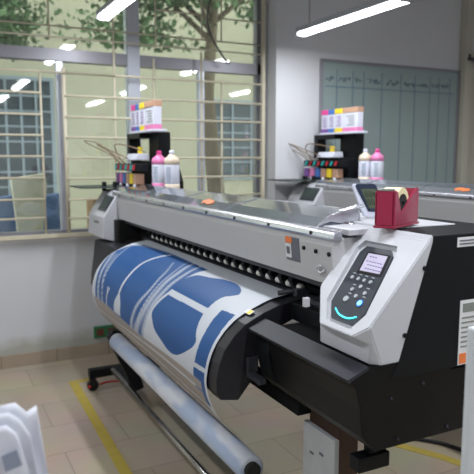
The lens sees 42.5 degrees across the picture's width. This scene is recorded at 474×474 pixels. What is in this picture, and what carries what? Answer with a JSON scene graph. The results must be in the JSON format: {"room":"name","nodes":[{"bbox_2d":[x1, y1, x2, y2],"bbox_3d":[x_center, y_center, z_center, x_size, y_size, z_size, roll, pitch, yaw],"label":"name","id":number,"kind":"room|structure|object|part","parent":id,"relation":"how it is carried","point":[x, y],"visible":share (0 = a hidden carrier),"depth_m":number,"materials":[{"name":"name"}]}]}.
{"room":"print shop","nodes":[
{"label":"print shop","id":0,"kind":"room"},
{"bbox_2d":[0,238,110,355],"bbox_3d":[-1.870,0.526,4.743,4.660,0.975,0.200,-4,8,-27],"label":"wall","id":1,"kind":"structure","parent":0,"point":[47,302],"depth_m":4.81,"materials":[{"name":"white paint"}]},
{"bbox_2d":[0,236,99,243],"bbox_3d":[-1.863,0.029,4.665,4.660,0.030,0.230,-4,8,-27],"label":"trim","id":2,"kind":"structure","parent":1,"relation":"on","point":[79,237],"depth_m":4.74,"materials":[{"name":"paint"}]},
{"bbox_2d":[0,340,139,369],"bbox_3d":[-1.821,0.972,4.704,4.660,0.100,0.015,-4,8,-27],"label":"baseboard","id":3,"kind":"structure","parent":1,"relation":"attached to","point":[60,354],"depth_m":4.88,"materials":[{"name":"tile"}]},
{"bbox_2d":[93,324,116,337],"bbox_3d":[-1.087,0.779,5.043,0.195,0.095,0.036,-4,8,-27],"label":"box","id":4,"kind":"object","parent":1,"relation":"attached to","point":[99,331],"visible":0.7,"depth_m":5.01,"materials":[{"name":"green"}]},
{"bbox_2d":[97,329,103,335],"bbox_3d":[-1.123,0.783,5.008,0.060,0.056,0.007,-4,8,-27],"label":"outlet","id":5,"kind":"object","parent":4,"relation":"attached to","point":[100,332],"depth_m":5.01,"materials":[{"name":"brown plastic"}]},
{"bbox_2d":[0,0,260,236],"bbox_3d":[-1.858,-1.001,4.522,4.660,2.060,0.110,-4,8,-27],"label":"window","id":6,"kind":"structure","parent":1,"relation":"in","point":[131,60],"depth_m":4.94,"materials":[{"name":"metal"}]},
{"bbox_2d":[0,0,265,240],"bbox_3d":[-1.803,-0.989,4.448,4.590,2.045,0.094,-4,8,-27],"label":"window grille","id":7,"kind":"object","parent":6,"relation":"attached to","point":[62,72],"visible":0.81,"depth_m":4.85,"materials":[{"name":"beige metal"}]},
{"bbox_3d":[-1.788,0.014,4.548,4.590,0.030,0.028,-4,8,-27],"label":"rail","id":8,"kind":"part","parent":7,"relation":"part of","materials":[{"name":"beige paint"}]},
{"bbox_2d":[206,0,228,63],"bbox_3d":[-0.159,-1.771,5.116,0.209,0.610,0.016,-4,8,-27],"label":"hanging cable","id":9,"kind":"object","parent":7,"relation":"hanging from","point":[215,44],"visible":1,"depth_m":5.09,"materials":[{"name":"black rubber"}]},
{"bbox_3d":[0.230,-1.125,5.437,0.030,2.030,0.030,-4,8,-27],"label":"post","id":10,"kind":"part","parent":7,"relation":"part of","materials":[{"name":"beige metal"}]},
{"bbox_2d":[0,349,462,473],"bbox_3d":[1.156,1.401,2.175,7.650,0.100,7.680,-4,8,-27],"label":"floor","id":11,"kind":"structure","parent":0,"point":[274,433],"depth_m":3.65,"materials":[{"name":"beige tile"}]},
{"bbox_2d":[77,378,88,381],"bbox_3d":[-1.109,1.050,4.480,0.120,0.002,0.050,-4,8,-29],"label":"tape","id":12,"kind":"object","parent":11,"relation":"on","point":[86,379],"visible":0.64,"depth_m":4.46,"materials":[{"name":"yellow plastic"}]},
{"bbox_2d":[69,380,132,473],"bbox_3d":[-0.515,1.237,3.041,0.070,0.002,3.161,-4,8,-26],"label":"tape","id":13,"kind":"object","parent":11,"relation":"on","point":[118,460],"visible":1,"depth_m":3.63,"materials":[{"name":"yellow plastic"}]},
{"bbox_2d":[99,380,118,384],"bbox_3d":[-0.911,1.053,4.425,0.185,0.010,0.040,-3,8,-20],"label":"cord","id":14,"kind":"object","parent":11,"relation":"on","point":[111,380],"visible":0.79,"depth_m":4.43,"materials":[{"name":"red plastic"}]},
{"bbox_2d":[70,182,473,473],"bbox_3d":[-0.085,0.461,3.381,1.071,1.456,3.370,-4,8,-27],"label":"printer","id":15,"kind":"object","parent":11,"relation":"on","point":[377,348],"visible":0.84,"depth_m":1.97,"materials":[{"name":"grey plastic"}]},
{"bbox_3d":[-1.021,-0.372,4.495,0.345,0.010,0.360,-4,8,-27],"label":"plate","id":16,"kind":"part","parent":15,"relation":"part of","materials":[{"name":"grey plastic"}]},
{"bbox_3d":[-0.630,-0.045,4.266,0.450,0.170,0.065,-4,8,-27],"label":"plate","id":17,"kind":"part","parent":15,"relation":"part of","materials":[{"name":"black"}]},
{"bbox_2d":[84,129,182,188],"bbox_3d":[-0.711,-0.566,4.464,0.379,0.418,0.960,-7,10,-43],"label":"rack","id":18,"kind":"object","parent":15,"relation":"on","point":[159,139],"visible":0.83,"depth_m":4.37,"materials":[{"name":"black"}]},
{"bbox_3d":[-0.845,-0.446,4.581,0.065,0.075,0.064,-4,8,-27],"label":"ink tank","id":19,"kind":"part","parent":18,"relation":"part of","materials":[{"name":"pink plastic"}]},
{"bbox_3d":[-0.884,-0.456,4.656,0.065,0.075,0.064,-4,8,-27],"label":"ink tank","id":20,"kind":"part","parent":18,"relation":"part of","materials":[{"name":"purple"}]},
{"bbox_3d":[-0.807,-0.436,4.506,0.065,0.075,0.064,-4,8,-27],"label":"ink tank","id":21,"kind":"part","parent":18,"relation":"part of","materials":[{"name":"blue plastic"}]},
{"bbox_3d":[-0.768,-0.427,4.431,0.065,0.075,0.064,-4,8,-27],"label":"ink tank","id":22,"kind":"part","parent":18,"relation":"part of","materials":[{"name":"beige plastic"}]},
{"bbox_2d":[131,105,135,130],"bbox_3d":[-0.741,-0.880,4.516,0.063,0.192,0.098,-4,8,-27],"label":"cartridge","id":23,"kind":"object","parent":18,"relation":"on","point":[133,111],"visible":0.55,"depth_m":4.49,"materials":[{"name":"white"}]},
{"bbox_3d":[-0.730,-0.417,4.356,0.065,0.075,0.064,-4,8,-27],"label":"ink tank","id":24,"kind":"part","parent":18,"relation":"part of","materials":[{"name":"yellow plastic"}]},
{"bbox_2d":[135,104,139,130],"bbox_3d":[-0.697,-0.869,4.430,0.063,0.192,0.088,-4,8,-27],"label":"cartridge","id":25,"kind":"object","parent":18,"relation":"on","point":[136,105],"visible":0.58,"depth_m":4.41,"materials":[{"name":"white"}]},
{"bbox_2d":[126,154,149,159],"bbox_3d":[-0.728,-0.587,4.459,0.108,0.045,0.240,-4,8,-27],"label":"tray","id":26,"kind":"object","parent":18,"relation":"on","point":[130,156],"depth_m":4.37,"materials":[{"name":"white plastic"}]},
{"bbox_3d":[-0.731,-0.671,4.542,0.090,0.200,0.310,-4,8,-27],"label":"frame","id":27,"kind":"part","parent":18,"relation":"part of","materials":[{"name":"black metal"}]},
{"bbox_3d":[-0.692,-0.407,4.280,0.065,0.075,0.064,-4,8,-27],"label":"ink tank","id":28,"kind":"part","parent":18,"relation":"part of","materials":[{"name":"beige"}]},
{"bbox_2d":[139,102,144,129],"bbox_3d":[-0.651,-0.857,4.341,0.063,0.192,0.108,-4,8,-27],"label":"cartridge","id":29,"kind":"object","parent":18,"relation":"on","point":[141,105],"visible":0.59,"depth_m":4.32,"materials":[{"name":"white"}]},
{"bbox_2d":[130,129,167,133],"bbox_3d":[-0.638,-0.754,4.359,0.100,0.017,0.540,-4,8,-27],"label":"shelf","id":30,"kind":"object","parent":18,"relation":"attached to","point":[150,131],"depth_m":4.27,"materials":[{"name":"white"}]},
{"bbox_2d":[144,100,161,129],"bbox_3d":[-0.580,-0.839,4.202,0.063,0.192,0.198,-4,8,-27],"label":"cartridge","id":31,"kind":"object","parent":18,"relation":"on","point":[152,109],"visible":0.96,"depth_m":4.13,"materials":[{"name":"white"}]},
{"bbox_2d":[152,151,164,186],"bbox_3d":[-0.539,-0.461,4.221,0.102,0.273,0.102,-4,8,-27],"label":"ink bottle","id":32,"kind":"object","parent":15,"relation":"on","point":[158,176],"visible":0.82,"depth_m":4.18,"materials":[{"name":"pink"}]},
{"bbox_2d":[153,167,157,181],"bbox_3d":[-0.559,-0.430,4.180,0.038,0.099,0.005,3,8,23],"label":"label","id":33,"kind":"object","parent":32,"relation":"on","point":[155,169],"depth_m":4.18,"materials":[{"name":"white paper"}]},
{"bbox_2d":[164,150,179,187],"bbox_3d":[-0.433,-0.439,4.052,0.102,0.273,0.102,-4,8,-27],"label":"ink bottle","id":34,"kind":"object","parent":15,"relation":"on","point":[171,162],"visible":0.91,"depth_m":4.01,"materials":[{"name":"white plastic"}]},
{"bbox_3d":[-0.315,0.022,3.431,0.065,0.077,0.026,-4,8,-27],"label":"roller arm","id":35,"kind":"part","parent":15,"relation":"part of"},
{"bbox_3d":[-0.278,0.031,3.360,0.065,0.077,0.026,-4,8,-27],"label":"roller arm","id":36,"kind":"part","parent":15,"relation":"part of"},
{"bbox_3d":[-0.242,0.040,3.289,0.065,0.077,0.026,-4,8,-27],"label":"roller arm","id":37,"kind":"part","parent":15,"relation":"part of"},
{"bbox_2d":[92,240,286,473],"bbox_3d":[-0.284,0.464,3.044,0.429,0.665,1.865,-4,8,-27],"label":"roll","id":38,"kind":"object","parent":15,"relation":"on","point":[175,306],"visible":1,"depth_m":2.73,"materials":[{"name":"blue paper"}]},
{"bbox_3d":[-0.205,0.050,3.217,0.065,0.077,0.026,-4,8,-27],"label":"roller arm","id":39,"kind":"part","parent":15,"relation":"part of"},
{"bbox_3d":[-0.169,0.059,3.146,0.065,0.077,0.026,-4,8,-27],"label":"roller arm","id":40,"kind":"part","parent":15,"relation":"part of"},
{"bbox_3d":[-0.133,0.068,3.075,0.065,0.077,0.026,-4,8,-27],"label":"roller arm","id":41,"kind":"part","parent":15,"relation":"part of"},
{"bbox_3d":[-0.096,0.077,3.004,0.065,0.077,0.026,-4,8,-27],"label":"roller arm","id":42,"kind":"part","parent":15,"relation":"part of"},
{"bbox_3d":[-0.060,0.086,2.933,0.065,0.077,0.026,-4,8,-27],"label":"roller arm","id":43,"kind":"part","parent":15,"relation":"part of"},
{"bbox_3d":[-0.023,0.096,2.862,0.065,0.077,0.026,-4,8,-27],"label":"roller arm","id":44,"kind":"part","parent":15,"relation":"part of"},
{"bbox_3d":[0.013,0.105,2.791,0.065,0.077,0.026,-4,8,-27],"label":"roller arm","id":45,"kind":"part","parent":15,"relation":"part of"},
{"bbox_3d":[0.049,0.114,2.719,0.065,0.077,0.026,-4,8,-27],"label":"roller arm","id":46,"kind":"part","parent":15,"relation":"part of"},
{"bbox_3d":[-0.136,-0.211,3.296,0.030,0.060,2.520,-4,8,-27],"label":"rail","id":47,"kind":"part","parent":15,"relation":"part of","materials":[{"name":"silver metal"}]},
{"bbox_3d":[0.086,0.123,2.648,0.065,0.077,0.026,-4,8,-27],"label":"roller arm","id":48,"kind":"part","parent":15,"relation":"part of"},
{"bbox_3d":[0.075,0.479,2.192,0.045,0.075,0.100,-4,8,-27],"label":"lever","id":49,"kind":"part","parent":15,"relation":"part of","materials":[{"name":"grey plastic"}]},
{"bbox_3d":[0.122,0.133,2.577,0.065,0.077,0.026,-4,8,-27],"label":"roller arm","id":50,"kind":"part","parent":15,"relation":"part of"},
{"bbox_3d":[0.159,0.142,2.506,0.065,0.077,0.026,-4,8,-27],"label":"roller arm","id":51,"kind":"part","parent":15,"relation":"part of"},
{"bbox_3d":[0.195,0.151,2.435,0.065,0.077,0.026,-4,8,-27],"label":"roller arm","id":52,"kind":"part","parent":15,"relation":"part of"},
{"bbox_3d":[0.189,0.047,2.213,0.010,0.052,0.037,-4,8,-27],"label":"picture panel","id":53,"kind":"part","parent":15,"relation":"part of","materials":[{"name":"white paper"}]},
{"bbox_3d":[0.187,0.009,2.204,0.006,0.022,0.043,-4,8,-27],"label":"orange panel","id":54,"kind":"part","parent":15,"relation":"part of","materials":[{"name":"orange plastic"}]},
{"bbox_3d":[0.232,0.160,2.363,0.065,0.077,0.026,-4,8,-27],"label":"roller arm","id":55,"kind":"part","parent":15,"relation":"part of"},
{"bbox_2d":[352,184,376,216],"bbox_3d":[0.484,-0.136,2.253,0.123,0.123,0.069,1,7,6],"label":"thermometer","id":56,"kind":"object","parent":15,"relation":"on","point":[364,193],"visible":0.89,"depth_m":2.22,"materials":[{"name":"white plastic"}]},
{"bbox_3d":[0.447,-0.052,2.232,0.395,0.028,0.545,-4,8,-27],"label":"panel","id":57,"kind":"part","parent":15,"relation":"part of","materials":[{"name":"white plastic"}]},
{"bbox_2d":[373,187,418,228],"bbox_3d":[0.514,-0.098,1.953,0.066,0.124,0.211,6,9,38],"label":"tape dispenser","id":58,"kind":"object","parent":15,"relation":"on","point":[395,207],"visible":1,"depth_m":1.89,"materials":[{"name":"red plastic"}]},
{"bbox_3d":[0.461,-0.146,1.878,0.050,0.006,0.014,4,8,27],"label":"cutter blade","id":59,"kind":"part","parent":58,"relation":"part of","materials":[{"name":"silver metal"}]},
{"bbox_2d":[460,302,473,347],"bbox_3d":[0.721,0.268,1.872,0.086,0.137,0.004,-4,8,-27],"label":"print","id":60,"kind":"object","parent":15,"relation":"attached to","point":[466,308],"depth_m":1.86,"materials":[{"name":"grey paper"}]},
{"bbox_2d":[460,239,473,244],"bbox_3d":[0.728,0.012,1.842,0.150,0.014,0.004,-4,8,-27],"label":"print","id":61,"kind":"object","parent":15,"relation":"on","point":[462,241],"depth_m":1.82,"materials":[{"name":"grey paper"}]},
{"bbox_2d":[303,410,357,473],"bbox_3d":[0.336,0.991,2.237,0.108,0.698,0.195,-4,8,-27],"label":"support","id":62,"kind":"object","parent":11,"relation":"on","point":[327,448],"visible":0.71,"depth_m":2.15,"materials":[{"name":"brown wood"}]},
{"bbox_2d":[268,176,473,222],"bbox_3d":[1.440,0.341,4.145,1.071,1.456,3.370,-4,8,-27],"label":"printer","id":63,"kind":"object","parent":11,"relation":"on","point":[444,201],"visible":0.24,"depth_m":4.20,"materials":[{"name":"grey plastic"}]},
{"bbox_3d":[0.504,-0.491,5.260,0.345,0.010,0.360,-4,8,-27],"label":"plate","id":64,"kind":"part","parent":63,"relation":"part of","materials":[{"name":"grey plastic"}]},
{"bbox_2d":[288,131,367,179],"bbox_3d":[0.814,-0.685,5.229,0.379,0.418,0.960,-7,10,-43],"label":"rack","id":65,"kind":"object","parent":63,"relation":"on","point":[351,142],"visible":0.84,"depth_m":5.13,"materials":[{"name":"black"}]},
{"bbox_3d":[0.641,-0.576,5.421,0.065,0.075,0.064,-4,8,-27],"label":"ink tank","id":66,"kind":"part","parent":65,"relation":"part of","materials":[{"name":"purple plastic"}]},
{"bbox_3d":[0.680,-0.566,5.346,0.065,0.075,0.064,-4,8,-27],"label":"ink tank","id":67,"kind":"part","parent":65,"relation":"part of","materials":[{"name":"pink plastic"}]},
{"bbox_3d":[0.718,-0.556,5.271,0.065,0.075,0.064,-4,8,-27],"label":"ink tank","id":68,"kind":"part","parent":65,"relation":"part of","materials":[{"name":"blue plastic"}]},
{"bbox_3d":[0.757,-0.546,5.195,0.065,0.075,0.064,-4,8,-27],"label":"ink tank","id":69,"kind":"part","parent":65,"relation":"part of","materials":[{"name":"beige plastic"}]},
{"bbox_2d":[321,110,328,132],"bbox_3d":[0.784,-0.999,5.280,0.063,0.192,0.098,-4,8,-27],"label":"cartridge","id":70,"kind":"object","parent":65,"relation":"on","point":[325,116],"visible":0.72,"depth_m":5.26,"materials":[{"name":"white"}]},
{"bbox_3d":[0.794,-0.790,5.307,0.090,0.200,0.310,-4,8,-27],"label":"frame","id":71,"kind":"part","parent":65,"relation":"part of","materials":[{"name":"black metal"}]},
{"bbox_3d":[0.795,-0.536,5.120,0.065,0.075,0.064,-4,8,-27],"label":"ink tank","id":72,"kind":"part","parent":65,"relation":"part of","materials":[{"name":"yellow plastic"}]},
{"bbox_2d":[317,152,342,156],"bbox_3d":[0.797,-0.706,5.223,0.108,0.045,0.240,-4,8,-27],"label":"tray","id":73,"kind":"object","parent":65,"relation":"on","point":[321,154],"depth_m":5.14,"materials":[{"name":"white plastic"}]},
{"bbox_2d":[328,109,334,132],"bbox_3d":[0.828,-0.988,5.195,0.063,0.192,0.088,-4,8,-27],"label":"cartridge","id":74,"kind":"object","parent":65,"relation":"on","point":[331,121],"visible":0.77,"depth_m":5.18,"materials":[{"name":"white"}]},
{"bbox_3d":[0.834,-0.527,5.045,0.065,0.075,0.064,-4,8,-27],"label":"ink tank","id":75,"kind":"part","parent":65,"relation":"part of","materials":[{"name":"beige"}]},
{"bbox_2d":[334,108,342,131],"bbox_3d":[0.874,-0.977,5.105,0.063,0.192,0.108,-4,8,-27],"label":"cartridge","id":76,"kind":"object","parent":65,"relation":"on","point":[338,112],"visible":0.71,"depth_m":5.08,"materials":[{"name":"white"}]},
{"bbox_2d":[319,131,367,134],"bbox_3d":[0.886,-0.874,5.123,0.100,0.017,0.540,-4,8,-27],"label":"shelf","id":77,"kind":"object","parent":65,"relation":"attached to","point":[347,132],"depth_m":5.04,"materials":[{"name":"white"}]},
{"bbox_2d":[342,106,363,131],"bbox_3d":[0.945,-0.959,4.966,0.063,0.192,0.198,-4,8,-27],"label":"cartridge","id":78,"kind":"object","parent":65,"relation":"on","point":[352,116],"visible":0.97,"depth_m":4.92,"materials":[{"name":"white cardboard"}]},
{"bbox_2d":[358,149,370,178],"bbox_3d":[1.029,-0.569,4.896,0.102,0.273,0.102,-4,8,-27],"label":"ink bottle","id":79,"kind":"object","parent":63,"relation":"on","point":[364,158],"visible":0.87,"depth_m":4.86,"materials":[{"name":"white plastic"}]},
{"bbox_2d":[370,149,383,179],"bbox_3d":[1.108,-0.558,4.814,0.102,0.273,0.102,-4,8,-27],"label":"ink bottle","id":80,"kind":"object","parent":63,"relation":"on","point":[377,159],"visible":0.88,"depth_m":4.78,"materials":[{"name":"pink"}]},
{"bbox_2d":[395,444,460,466],"bbox_3d":[1.139,1.205,3.289,0.766,0.002,0.085,6,10,40],"label":"tape","id":81,"kind":"object","parent":11,"relation":"on","point":[454,461],"visible":0.74,"depth_m":3.35,"materials":[{"name":"yellow plastic"}]},
{"bbox_2d":[416,438,461,450],"bbox_3d":[1.144,1.175,3.440,0.932,0.022,0.079,4,8,27],"label":"power cable","id":82,"kind":"object","parent":11,"relation":"on","point":[423,439],"visible":0.41,"depth_m":3.45,"materials":[{"name":"black plastic"}]},
{"bbox_2d":[460,326,473,473],"bbox_3d":[0.620,0.808,1.440,0.297,1.266,0.040,-4,8,-27],"label":"frame","id":83,"kind":"object","parent":11,"relation":"on","point":[467,453],"visible":1,"depth_m":1.30,"materials":[{"name":"silver metal"}]},
{"bbox_3d":[-0.569,1.022,1.018,0.620,0.950,0.480,-4,8,-27],"label":"side table","id":84,"kind":"object","parent":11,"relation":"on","visible":0},
{"bbox_2d":[0,426,28,473],"bbox_3d":[-0.595,0.442,0.957,0.546,0.211,0.029,-4,8,-26],"label":"paper sheet","id":85,"kind":"object","parent":84,"relation":"on","point":[12,460],"visible":1,"depth_m":1.05,"materials":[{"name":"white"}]},
{"bbox_2d":[0,413,37,473],"bbox_3d":[-0.592,0.431,0.977,0.571,0.227,0.021,-4,8,-27],"label":"paper sheet","id":86,"kind":"object","parent":84,"relation":"on","point":[14,423],"visible":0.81,"depth_m":1.07,"materials":[{"name":"white paper"}]},
{"bbox_2d":[0,403,47,473],"bbox_3d":[-0.584,0.424,0.998,0.606,0.237,0.022,-4,8,-27],"label":"paper sheet","id":87,"kind":"object","parent":84,"relation":"on","point":[30,420],"visible":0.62,"depth_m":1.09,"materials":[{"name":"white paper"}]},
{"bbox_2d":[265,0,461,323],"bbox_3d":[1.219,-0.790,6.045,2.170,3.250,0.390,-4,8,-27],"label":"wall","id":88,"kind":"structure","parent":0,"point":[419,33],"depth_m":5.50,"materials":[{"name":"paint"}]},
{"bbox_2d":[318,58,459,182],"bbox_3d":[1.512,-0.943,5.938,1.713,1.428,0.026,-4,8,-27],"label":"whiteboard","id":89,"kind":"object","parent":88,"relation":"attached to","point":[410,114],"visible":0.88,"depth_m":5.97,"materials":[{"name":"clear glass"}]},
{"bbox_3d":[2.567,-0.613,6.820,0.730,2.700,0.280,-4,8,-27],"label":"wall","id":90,"kind":"structure","parent":0,"visible":0},
{"bbox_2d":[455,0,473,183],"bbox_3d":[2.605,-0.863,6.606,0.805,3.250,0.375,-4,8,-27],"label":"door","id":91,"kind":"structure","parent":90,"relation":"in","point":[465,135],"depth_m":6.25,"materials":[{"name":"grey"}]},
{"bbox_3d":[1.156,-1.921,1.744,7.650,0.100,7.680,-4,8,-27],"label":"ceiling","id":92,"kind":"structure","parent":0,"visible":0},
{"bbox_2d":[96,0,133,20],"bbox_3d":[-0.671,-1.794,3.732,0.100,0.664,1.220,-4,8,-27],"label":"ceiling lamp","id":93,"kind":"object","parent":92,"relation":"hanging from","point":[110,8],"visible":1,"depth_m":4.05,"materials":[{"name":"grey plastic"}]},
{"bbox_2d":[296,0,413,36],"bbox_3d":[0.788,-1.867,4.299,0.100,0.664,1.220,-4,8,-27],"label":"ceiling lamp","id":94,"kind":"object","parent":92,"relation":"hanging from","point":[375,6],"visible":1,"depth_m":4.29,"materials":[{"name":"grey plastic"}]},
{"label":"outside","id":95,"kind":"structure","parent":0,"visible":0},
{"bbox_3d":[-4.342,0.019,13.091,28.000,0.130,16.920,-4,8,-27],"label":"ground","id":96,"kind":"structure","parent":95,"visible":0},
{"bbox_2d":[0,0,74,61],"bbox_3d":[-3.401,-2.064,7.317,2.892,5.498,1.870,-4,8,-27],"label":"tree","id":97,"kind":"object","parent":96,"relation":"on","point":[7,12],"visible":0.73,"depth_m":7.42,"materials":[{"name":"green plant"}]},
{"bbox_2d":[0,0,252,228],"bbox_3d":[-2.156,-2.391,10.996,12.900,5.250,3.250,-4,8,-27],"label":"building","id":98,"kind":"structure","parent":96,"relation":"on","point":[9,80],"depth_m":9.54,"materials":[{"name":"beige paint"}]},
{"bbox_3d":[-3.373,-1.071,8.983,1.270,2.450,0.011,-4,8,-27],"label":"pane","id":99,"kind":"part","parent":98,"relation":"part of","materials":[{"name":"blue"}]},
{"bbox_3d":[0.564,-1.725,10.913,2.200,1.250,0.011,-4,8,-27],"label":"pane","id":100,"kind":"part","parent":98,"relation":"part of","materials":[{"name":"blue"}]},
{"bbox_2d":[30,0,252,192],"bbox_3d":[-0.338,-2.271,7.670,4.313,5.819,2.015,-4,8,-29],"label":"tree","id":101,"kind":"object","parent":96,"relation":"on","point":[212,148],"visible":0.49,"depth_m":7.44,"materials":[{"name":"green plant"}]},
{"bbox_3d":[-2.569,0.507,5.338,3.350,0.900,0.750,-4,8,-27],"label":"storage bench","id":102,"kind":"object","parent":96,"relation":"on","visible":0},
{"bbox_2d":[0,195,16,231],"bbox_3d":[-2.094,-0.177,5.521,0.278,0.399,0.100,-4,8,-27],"label":"bundle","id":103,"kind":"object","parent":102,"relation":"on","point":[6,207],"visible":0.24,"depth_m":5.48,"materials":[{"name":"blue fabric"}]},
{"bbox_2d":[10,173,46,230],"bbox_3d":[-1.843,-0.264,5.412,0.299,0.599,0.100,-4,8,-27],"label":"bundle","id":104,"kind":"object","parent":102,"relation":"on","point":[20,188],"visible":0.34,"depth_m":5.36,"materials":[{"name":"beige paper"}]},
{"bbox_2d":[43,193,59,229],"bbox_3d":[-1.692,-0.202,5.633,0.259,0.419,0.100,-4,8,-27],"label":"bundle","id":105,"kind":"object","parent":102,"relation":"on","point":[52,200],"visible":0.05,"depth_m":5.58,"materials":[{"name":"blue fabric"}]},
{"bbox_2d":[86,197,97,227],"bbox_3d":[-1.259,-0.197,5.843,0.300,0.355,0.280,-4,8,-27],"label":"cardboard box","id":106,"kind":"object","parent":102,"relation":"on","point":[90,203],"visible":0.11,"depth_m":5.80,"materials":[{"name":"brown cardboard"}]}
]}

